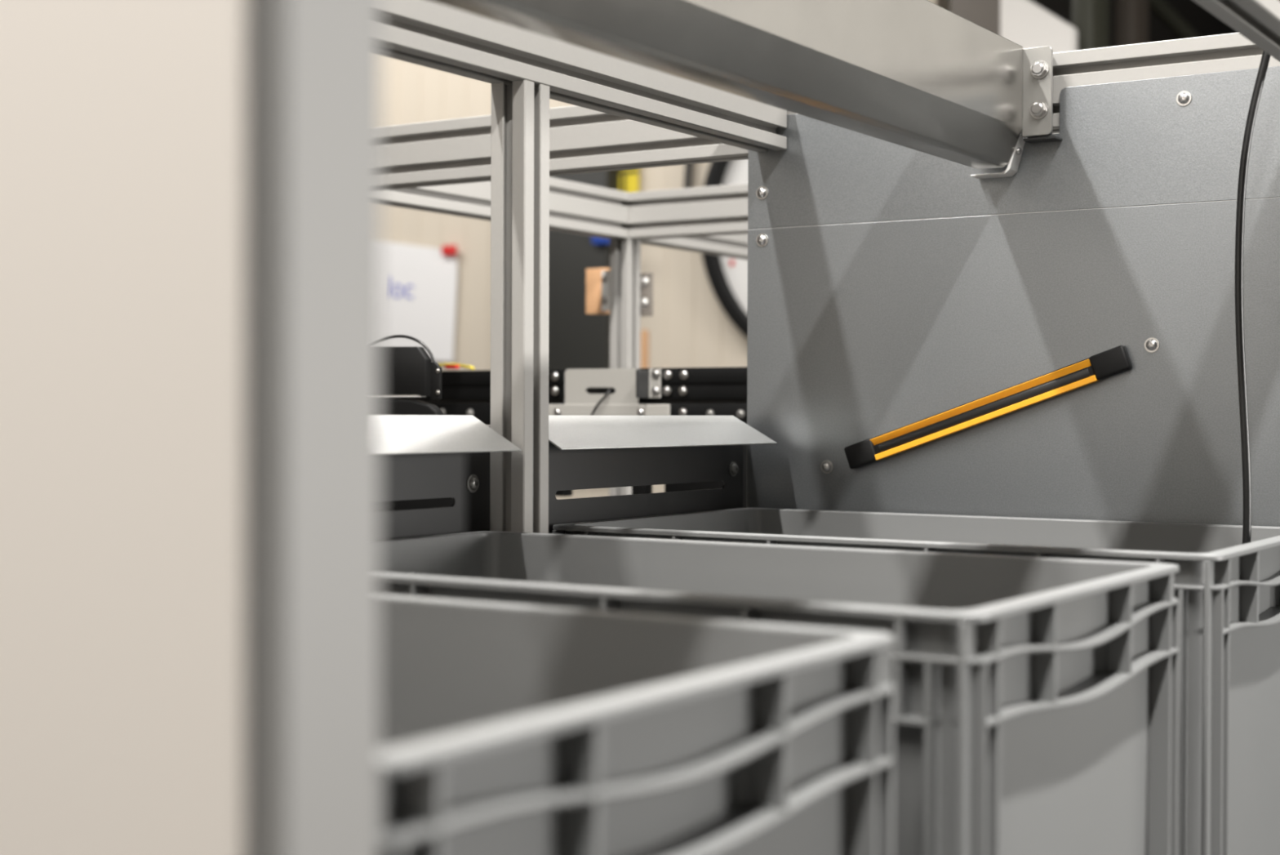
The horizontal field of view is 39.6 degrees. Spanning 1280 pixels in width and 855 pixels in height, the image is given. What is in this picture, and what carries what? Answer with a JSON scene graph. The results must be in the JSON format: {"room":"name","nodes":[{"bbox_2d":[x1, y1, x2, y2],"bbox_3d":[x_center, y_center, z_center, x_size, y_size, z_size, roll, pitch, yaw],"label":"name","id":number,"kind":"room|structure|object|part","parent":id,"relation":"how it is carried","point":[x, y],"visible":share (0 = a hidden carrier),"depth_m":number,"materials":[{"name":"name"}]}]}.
{"room":"factory floor","nodes":[
{"label":"factory floor","id":0,"kind":"room"},
{"bbox_2d":[380,0,950,499],"bbox_3d":[-1.959,-1.017,7.260,6.850,4.100,0.122,0,1,33],"label":"wall","id":1,"kind":"structure","parent":0,"point":[688,326],"depth_m":6.29,"materials":[{"name":"beige paint"}]},
{"bbox_2d":[380,241,457,361],"bbox_3d":[-0.864,-0.468,6.466,0.503,0.464,0.006,0,1,33],"label":"paper sheet","id":2,"kind":"object","parent":1,"relation":"attached to","point":[419,284],"visible":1,"depth_m":6.43,"materials":[{"name":"white paper"}]},
{"bbox_2d":[441,244,457,256],"bbox_3d":[-0.679,-0.630,6.332,0.062,0.037,0.020,0,1,33],"label":"magnet","id":3,"kind":"object","parent":2,"relation":"attached to","point":[446,250],"visible":1,"depth_m":6.32,"materials":[{"name":"red plastic"}]},
{"bbox_2d":[548,170,619,368],"bbox_3d":[-0.241,-0.453,6.032,0.372,1.056,0.100,0,1,33],"label":"panel","id":4,"kind":"object","parent":1,"relation":"attached to","point":[578,340],"visible":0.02,"depth_m":5.95,"materials":[{"name":"grey metal"}]},
{"bbox_2d":[591,236,609,244],"bbox_3d":[-0.124,-0.631,5.881,0.076,0.053,0.028,0,1,33],"label":"tag","id":5,"kind":"object","parent":4,"relation":"attached to","point":[596,241],"visible":0.34,"depth_m":5.87,"materials":[{"name":"blue plastic"}]},
{"bbox_2d":[618,168,639,192],"bbox_3d":[-0.052,-0.833,5.942,0.114,0.149,0.014,0,1,33],"label":"sign","id":6,"kind":"object","parent":1,"relation":"attached to","point":[628,179],"visible":0.46,"depth_m":5.93,"materials":[{"name":"yellow"}]},
{"bbox_2d":[683,164,692,188],"bbox_3d":[0.158,-0.857,5.803,0.044,0.292,0.024,0,1,33],"label":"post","id":7,"kind":"object","parent":1,"relation":"attached to","point":[688,168],"visible":0.29,"depth_m":5.79,"materials":[{"name":"metal"}]},
{"bbox_2d":[701,159,748,338],"bbox_3d":[0.607,-0.650,5.487,0.950,0.950,0.070,0,1,33],"label":"clock","id":8,"kind":"object","parent":1,"relation":"attached to","point":[727,277],"visible":0.09,"depth_m":5.68,"materials":[{"name":"white"}]},
{"bbox_2d":[1030,0,1237,46],"bbox_3d":[2.008,-1.004,7.212,0.120,4.100,4.080,0,1,33],"label":"wall","id":9,"kind":"structure","parent":0,"point":[1201,20],"depth_m":7.38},
{"bbox_2d":[1148,0,1199,39],"bbox_3d":[2.345,-1.132,6.568,1.180,1.314,0.060,0,1,33],"label":"brace","id":10,"kind":"object","parent":9,"relation":"attached to","point":[1162,9],"visible":0.38,"depth_m":6.75,"materials":[{"name":"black metal"}]},
{"bbox_3d":[-0.705,1.118,3.548,13.000,0.100,13.200,0,1,33],"label":"floor","id":11,"kind":"structure","parent":0,"visible":0},
{"bbox_2d":[0,0,248,854],"bbox_3d":[-0.596,0.142,0.748,1.190,1.900,0.003,0,1,33],"label":"panel","id":12,"kind":"object","parent":11,"relation":"on","point":[124,123],"visible":1,"depth_m":0.45,"materials":[{"name":"beige paint"}]},
{"bbox_2d":[246,0,381,854],"bbox_3d":[-0.090,0.146,0.449,0.035,1.900,0.035,0,1,33],"label":"post","id":13,"kind":"object","parent":11,"relation":"on","point":[313,135],"visible":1,"depth_m":0.43,"materials":[{"name":"grey metal"}]},
{"bbox_2d":[379,334,453,511],"bbox_3d":[-0.262,0.030,1.925,0.203,0.261,0.027,0,1,33],"label":"machine","id":14,"kind":"object","parent":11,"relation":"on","point":[405,371],"visible":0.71,"depth_m":1.91,"materials":[{"name":"black plastic"}]},
{"bbox_2d":[380,366,746,507],"bbox_3d":[-0.115,0.032,2.396,0.769,0.220,0.076,0,1,33],"label":"frame","id":15,"kind":"object","parent":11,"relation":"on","point":[702,391],"depth_m":2.29,"materials":[{"name":"black metal"}]},
{"bbox_2d":[444,364,459,368],"bbox_3d":[-0.264,-0.085,2.497,0.020,0.006,0.008,0,1,33],"label":"connector","id":16,"kind":"object","parent":15,"relation":"attached to","point":[446,366],"visible":1,"depth_m":2.49,"materials":[{"name":"red plastic"}]},
{"bbox_2d":[438,362,474,369],"bbox_3d":[-0.264,-0.086,2.507,0.076,0.010,0.004,0,1,33],"label":"wire","id":17,"kind":"object","parent":15,"relation":"on","point":[444,363],"visible":0.77,"depth_m":2.50,"materials":[{"name":"yellow"}]},
{"bbox_3d":[-0.105,-0.048,2.405,0.759,0.020,0.030,0,1,33],"label":"rail","id":18,"kind":"part","parent":15,"relation":"part of","materials":[{"name":"black"}]},
{"bbox_3d":[-0.105,-0.016,2.404,0.759,0.033,0.030,0,1,33],"label":"rail","id":19,"kind":"part","parent":15,"relation":"part of","materials":[{"name":"black"}]},
{"bbox_3d":[-0.105,-0.068,2.401,0.758,0.020,0.030,0,1,33],"label":"rail","id":20,"kind":"part","parent":15,"relation":"part of","materials":[{"name":"black metal"}]},
{"bbox_2d":[548,368,687,415],"bbox_3d":[-0.037,-0.040,2.328,0.235,0.075,0.013,0,1,33],"label":"plate","id":21,"kind":"object","parent":15,"relation":"attached to","point":[621,382],"visible":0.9,"depth_m":2.33,"materials":[{"name":"grey metal"}]},
{"bbox_2d":[591,388,610,414],"bbox_3d":[-0.052,-0.032,2.329,0.028,0.037,0.007,0,0,13],"label":"cable tie","id":22,"kind":"object","parent":21,"relation":"attached to","point":[609,389],"visible":0.92,"depth_m":2.33,"materials":[{"name":"black plastic"}]},
{"bbox_3d":[-0.051,-0.054,2.336,0.115,0.047,0.003,0,1,33],"label":"plate","id":23,"kind":"part","parent":21,"relation":"part of","materials":[{"name":"grey metal"}]},
{"bbox_3d":[0.004,-0.056,2.291,0.003,0.036,0.029,0,1,33],"label":"leg","id":24,"kind":"part","parent":15,"relation":"part of","materials":[{"name":"metal"}]},
{"bbox_3d":[0.011,-0.057,2.286,0.021,0.037,0.029,0,1,33],"label":"angle bracket","id":25,"kind":"part","parent":15,"relation":"part of","materials":[{"name":"silver metal"}]},
{"bbox_3d":[0.019,-0.057,2.296,0.017,0.037,0.003,0,1,33],"label":"leg","id":26,"kind":"part","parent":15,"relation":"part of","materials":[{"name":"grey metal"}]},
{"bbox_2d":[608,238,640,495],"bbox_3d":[-0.025,0.393,2.767,0.035,1.368,0.035,0,1,33],"label":"post","id":27,"kind":"object","parent":11,"relation":"on","point":[624,253],"visible":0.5,"depth_m":2.75,"materials":[{"name":"silver metal"}]},
{"bbox_2d":[380,177,628,239],"bbox_3d":[-0.207,-0.325,2.474,0.035,0.070,0.645,0,1,33],"label":"beam","id":28,"kind":"structure","parent":27,"relation":"on","point":[575,207],"depth_m":2.59,"materials":[{"name":"silver metal"}]},
{"bbox_2d":[586,267,609,314],"bbox_3d":[-0.061,-0.216,2.820,0.052,0.072,0.028,0,1,33],"label":"board","id":29,"kind":"object","parent":27,"relation":"attached to","point":[597,279],"visible":0.99,"depth_m":2.81,"materials":[{"name":"brown wood"}]},
{"bbox_3d":[-0.052,-0.216,2.803,0.018,0.063,0.003,0,1,33],"label":"plate","id":30,"kind":"part","parent":29,"relation":"part of","materials":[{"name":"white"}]},
{"bbox_2d":[640,272,653,316],"bbox_3d":[0.006,-0.207,2.768,0.028,0.067,0.009,0,1,33],"label":"hinge plate","id":31,"kind":"object","parent":27,"relation":"attached to","point":[646,278],"visible":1,"depth_m":2.76,"materials":[{"name":"grey metal"}]},
{"bbox_2d":[640,233,747,259],"bbox_3d":[0.311,-0.330,3.281,0.035,0.070,1.200,0,1,33],"label":"beam","id":32,"kind":"structure","parent":27,"relation":"on","point":[733,246],"depth_m":2.96,"materials":[{"name":"silver metal"}]},
{"bbox_2d":[640,329,648,368],"bbox_3d":[0.013,0.377,5.471,0.020,1.354,0.020,0,1,33],"label":"wooden stick","id":33,"kind":"object","parent":11,"relation":"on","point":[644,333],"visible":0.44,"depth_m":5.46,"materials":[{"name":"brown wood"}]},
{"bbox_2d":[950,0,1000,35],"bbox_3d":[1.019,-0.395,5.225,0.162,2.908,0.200,0,1,33],"label":"column","id":34,"kind":"structure","parent":11,"relation":"on","point":[985,14],"depth_m":5.12,"materials":[{"name":"grey"}]},
{"bbox_2d":[1000,0,1077,133],"bbox_3d":[1.074,-0.111,4.805,0.209,2.348,0.050,0,1,33],"label":"board","id":35,"kind":"object","parent":11,"relation":"on","point":[1024,23],"visible":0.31,"depth_m":4.78,"materials":[{"name":"white"}]},
{"bbox_2d":[1071,0,1109,49],"bbox_3d":[1.246,-0.340,4.931,0.063,2.805,0.150,0,1,33],"label":"column","id":36,"kind":"structure","parent":11,"relation":"on","point":[1091,18],"depth_m":4.87,"materials":[{"name":"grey metal"}]},
{"bbox_2d":[1114,0,1148,45],"bbox_3d":[1.468,-0.411,5.322,0.062,2.942,0.150,0,1,33],"label":"column","id":37,"kind":"structure","parent":11,"relation":"on","point":[1131,16],"depth_m":5.26,"materials":[{"name":"brown metal"}]},
{"bbox_3d":[0.025,0.740,1.206,0.750,0.700,1.350,0,1,33],"label":"workbench","id":38,"kind":"object","parent":11,"relation":"on","visible":0},
{"bbox_2d":[489,80,549,533],"bbox_3d":[-0.099,0.053,1.462,0.035,0.668,0.035,0,1,33],"label":"post","id":39,"kind":"object","parent":38,"relation":"on","point":[520,146],"visible":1,"depth_m":1.45,"materials":[{"name":"silver metal"}]},
{"bbox_2d":[379,414,521,539],"bbox_3d":[-0.389,0.085,1.153,0.187,0.188,0.860,0,1,33],"label":"guard","id":40,"kind":"object","parent":39,"relation":"attached to","point":[422,456],"visible":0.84,"depth_m":1.40,"materials":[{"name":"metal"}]},
{"bbox_3d":[-0.350,0.086,1.128,0.002,0.186,0.860,0,1,33],"label":"plate","id":41,"kind":"part","parent":40,"relation":"part of","materials":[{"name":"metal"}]},
{"bbox_2d":[486,414,777,533],"bbox_3d":[-0.042,0.082,1.693,0.187,0.188,0.405,0,1,33],"label":"guard","id":42,"kind":"object","parent":39,"relation":"attached to","point":[586,451],"visible":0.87,"depth_m":1.66,"materials":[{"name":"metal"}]},
{"bbox_3d":[-0.004,0.083,1.668,0.002,0.186,0.405,0,1,33],"label":"plate","id":43,"kind":"part","parent":42,"relation":"part of","materials":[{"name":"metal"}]},
{"bbox_2d":[378,593,894,854],"bbox_3d":[-0.217,0.241,0.786,0.566,0.304,0.352,0,1,33],"label":"tote","id":44,"kind":"object","parent":38,"relation":"on","point":[505,728],"visible":0.65,"depth_m":0.70,"materials":[{"name":"grey plastic"}]},
{"bbox_2d":[379,530,1179,854],"bbox_3d":[0.018,0.239,1.152,0.566,0.304,0.352,0,1,33],"label":"tote","id":45,"kind":"object","parent":38,"relation":"on","point":[1037,698],"visible":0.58,"depth_m":1.03,"materials":[{"name":"grey plastic"}]},
{"bbox_2d":[552,507,1279,854],"bbox_3d":[0.252,0.236,1.517,0.566,0.304,0.352,0,1,33],"label":"tote","id":46,"kind":"object","parent":38,"relation":"on","point":[1227,589],"visible":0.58,"depth_m":1.36,"materials":[{"name":"grey plastic"}]},
{"bbox_2d":[746,66,1279,526],"bbox_3d":[0.418,0.035,1.644,0.731,0.704,0.006,0,1,33],"label":"metal panel","id":47,"kind":"object","parent":38,"relation":"on","point":[860,331],"visible":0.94,"depth_m":1.67,"materials":[{"name":"metal"}]},
{"bbox_2d":[380,32,1279,190],"bbox_3d":[-0.537,-0.324,2.280,3.030,0.070,0.035,0,1,33],"label":"beam","id":48,"kind":"structure","parent":47,"relation":"on","point":[455,151],"depth_m":1.93,"materials":[{"name":"silver metal"}]},
{"bbox_2d":[380,0,786,152],"bbox_3d":[-0.202,-0.315,1.297,0.035,0.070,1.249,0,1,33],"label":"beam","id":49,"kind":"structure","parent":48,"relation":"attached to","point":[428,33],"depth_m":1.50,"materials":[{"name":"silver metal"}]},
{"bbox_2d":[428,0,1062,178],"bbox_3d":[0.018,-0.293,1.158,0.092,0.117,1.253,0,1,33],"label":"steel beam","id":50,"kind":"structure","parent":48,"relation":"attached to","point":[918,75],"depth_m":1.36,"materials":[{"name":"metal"}]},
{"bbox_3d":[0.369,-0.312,1.650,0.028,0.082,0.003,0,1,33],"label":"plate","id":51,"kind":"part","parent":50,"relation":"part of","materials":[{"name":"metal"}]},
{"bbox_2d":[1192,0,1279,62],"bbox_3d":[0.275,-0.311,0.991,0.035,0.070,1.249,0,1,33],"label":"beam","id":52,"kind":"structure","parent":48,"relation":"attached to","point":[1258,21],"depth_m":1.21,"materials":[{"name":"silver metal"}]},
{"bbox_2d":[1235,50,1270,543],"bbox_3d":[0.488,0.009,1.469,0.080,0.752,0.007,0,1,33],"label":"cable","id":53,"kind":"object","parent":52,"relation":"hanging from","point":[1241,198],"visible":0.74,"depth_m":1.46,"materials":[{"name":"black plastic"}]},
{"bbox_2d":[844,345,1132,468],"bbox_3d":[0.326,-0.017,1.696,0.287,0.118,0.012,0,1,33],"label":"bar","id":54,"kind":"object","parent":47,"relation":"attached to","point":[1112,362],"visible":1,"depth_m":1.69,"materials":[{"name":"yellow plastic"}]},
{"bbox_3d":[0.322,-0.022,1.697,0.223,0.083,0.006,0,1,33],"label":"yellow rail","id":55,"kind":"part","parent":54,"relation":"part of","materials":[{"name":"orange plastic"}]},
{"bbox_3d":[0.327,-0.008,1.694,0.222,0.082,0.008,0,1,33],"label":"yellow rail","id":56,"kind":"part","parent":54,"relation":"part of","materials":[{"name":"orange plastic"}]}
]}

